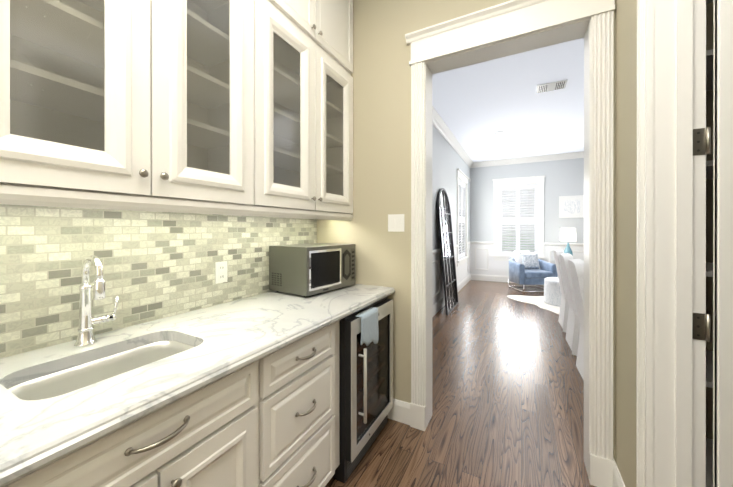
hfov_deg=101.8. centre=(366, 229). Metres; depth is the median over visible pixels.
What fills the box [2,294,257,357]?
wall
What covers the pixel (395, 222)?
switch plate
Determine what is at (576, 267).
dining chair
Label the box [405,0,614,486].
door frame
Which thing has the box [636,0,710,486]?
door frame
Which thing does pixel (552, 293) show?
ottoman
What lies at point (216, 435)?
base cabinet
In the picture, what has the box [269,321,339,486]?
base cabinet
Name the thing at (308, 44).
upper cabinet
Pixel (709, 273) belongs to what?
closet shelving
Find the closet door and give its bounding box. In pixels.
[713,0,732,486]
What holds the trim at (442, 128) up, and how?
attached to the wall at (447, 160)
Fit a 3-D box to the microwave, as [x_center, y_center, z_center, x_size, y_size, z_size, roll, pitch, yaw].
[-0.352,0.255,2.025,0.346,0.299,0.480,0,0,34]
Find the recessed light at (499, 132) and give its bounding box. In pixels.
[495,131,511,154]
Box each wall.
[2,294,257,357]
[317,0,713,459]
[432,125,469,305]
[470,158,583,275]
[615,0,636,486]
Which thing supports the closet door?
in the wall at (626, 228)
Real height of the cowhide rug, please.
0.004 m
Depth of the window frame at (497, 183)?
7.23 m
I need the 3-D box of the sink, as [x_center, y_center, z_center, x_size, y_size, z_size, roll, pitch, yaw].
[-0.795,0.533,0.950,0.334,0.170,0.496,0,0,28]
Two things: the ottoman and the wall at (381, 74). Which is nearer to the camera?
the wall at (381, 74)
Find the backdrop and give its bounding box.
[502,188,534,251]
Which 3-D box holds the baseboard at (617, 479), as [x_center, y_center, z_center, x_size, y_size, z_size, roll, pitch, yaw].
[1.166,1.251,1.340,0.016,0.140,0.400,0,0,28]
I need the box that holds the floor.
[325,280,595,486]
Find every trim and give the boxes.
[432,107,474,316]
[475,151,583,282]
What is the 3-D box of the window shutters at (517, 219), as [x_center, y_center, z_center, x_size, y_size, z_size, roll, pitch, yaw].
[3.718,-0.218,7.305,0.866,1.748,0.063,0,0,28]
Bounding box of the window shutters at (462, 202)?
[459,180,465,258]
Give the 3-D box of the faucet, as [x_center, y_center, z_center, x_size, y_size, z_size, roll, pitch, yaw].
[-0.939,0.247,1.063,0.150,0.317,0.128,0,0,28]
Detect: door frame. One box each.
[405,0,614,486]
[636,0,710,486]
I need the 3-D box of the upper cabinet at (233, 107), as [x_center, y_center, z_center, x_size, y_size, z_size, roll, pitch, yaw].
[-0.880,-0.978,1.094,0.362,1.739,0.907,0,0,28]
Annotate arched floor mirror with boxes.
[437,188,458,314]
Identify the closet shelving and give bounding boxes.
[705,0,713,486]
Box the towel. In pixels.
[355,307,378,345]
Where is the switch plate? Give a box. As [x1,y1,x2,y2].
[388,214,403,231]
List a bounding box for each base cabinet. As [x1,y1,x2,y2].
[5,355,268,486]
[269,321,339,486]
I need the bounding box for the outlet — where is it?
[215,261,226,283]
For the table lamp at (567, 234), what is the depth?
6.43 m
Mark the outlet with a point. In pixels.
(220, 272)
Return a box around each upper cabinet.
[0,0,263,211]
[248,0,352,215]
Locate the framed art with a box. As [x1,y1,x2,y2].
[559,195,583,217]
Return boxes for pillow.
[513,250,528,263]
[520,253,539,268]
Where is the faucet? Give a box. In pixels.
[74,255,118,346]
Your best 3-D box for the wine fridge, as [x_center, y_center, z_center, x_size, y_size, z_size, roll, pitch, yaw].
[-0.222,0.885,1.911,0.715,0.865,0.555,0,0,28]
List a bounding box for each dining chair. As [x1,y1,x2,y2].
[553,249,568,331]
[560,253,580,355]
[569,259,583,380]
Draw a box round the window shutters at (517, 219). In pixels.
[499,184,537,255]
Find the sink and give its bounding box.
[8,341,193,400]
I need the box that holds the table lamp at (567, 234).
[560,228,575,255]
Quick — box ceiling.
[433,38,583,161]
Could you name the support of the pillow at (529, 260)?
on the tub chair at (526, 268)
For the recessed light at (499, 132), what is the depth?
5.36 m
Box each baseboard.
[388,398,409,424]
[613,462,624,486]
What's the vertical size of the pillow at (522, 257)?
0.412 m
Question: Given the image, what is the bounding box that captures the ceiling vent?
[536,79,567,93]
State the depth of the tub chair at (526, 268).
6.40 m
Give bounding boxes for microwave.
[269,243,354,296]
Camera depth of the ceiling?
4.13 m
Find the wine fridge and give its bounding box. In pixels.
[332,296,392,482]
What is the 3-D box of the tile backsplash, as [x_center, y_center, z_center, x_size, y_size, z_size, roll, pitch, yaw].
[-1.205,0.149,0.853,0.010,0.513,3.458,0,0,28]
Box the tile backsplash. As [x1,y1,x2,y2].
[0,204,316,357]
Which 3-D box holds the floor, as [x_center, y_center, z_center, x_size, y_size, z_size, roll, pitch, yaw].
[2.275,1.381,2.103,5.700,0.120,11.100,0,0,28]
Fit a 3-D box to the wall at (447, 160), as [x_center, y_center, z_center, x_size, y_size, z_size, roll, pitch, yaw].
[1.121,-0.207,5.234,0.450,3.050,6.320,0,0,28]
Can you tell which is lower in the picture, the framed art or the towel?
the towel
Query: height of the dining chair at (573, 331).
1.041 m
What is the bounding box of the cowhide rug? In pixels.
[507,295,559,313]
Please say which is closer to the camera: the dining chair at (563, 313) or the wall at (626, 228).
the wall at (626, 228)
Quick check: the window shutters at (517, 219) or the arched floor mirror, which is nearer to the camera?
the arched floor mirror
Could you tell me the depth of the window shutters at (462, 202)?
6.90 m
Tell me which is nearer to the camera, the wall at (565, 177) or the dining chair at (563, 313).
the dining chair at (563, 313)
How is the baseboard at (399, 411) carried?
attached to the wall at (381, 74)
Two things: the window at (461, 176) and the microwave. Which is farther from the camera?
the window at (461, 176)
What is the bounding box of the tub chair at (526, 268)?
[508,250,557,291]
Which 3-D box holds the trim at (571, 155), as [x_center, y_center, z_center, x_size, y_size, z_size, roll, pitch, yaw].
[4.873,-0.208,6.611,4.680,3.050,0.100,0,0,28]
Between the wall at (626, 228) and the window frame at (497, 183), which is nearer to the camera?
the wall at (626, 228)
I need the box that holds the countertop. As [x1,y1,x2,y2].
[0,284,394,486]
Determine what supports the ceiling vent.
in the ceiling
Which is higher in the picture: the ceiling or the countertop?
the ceiling
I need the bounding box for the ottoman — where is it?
[544,277,561,306]
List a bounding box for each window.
[456,168,468,266]
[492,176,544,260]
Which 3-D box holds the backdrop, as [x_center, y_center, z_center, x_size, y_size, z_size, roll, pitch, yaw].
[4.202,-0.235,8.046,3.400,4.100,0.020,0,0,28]
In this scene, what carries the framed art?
attached to the wall at (565, 177)

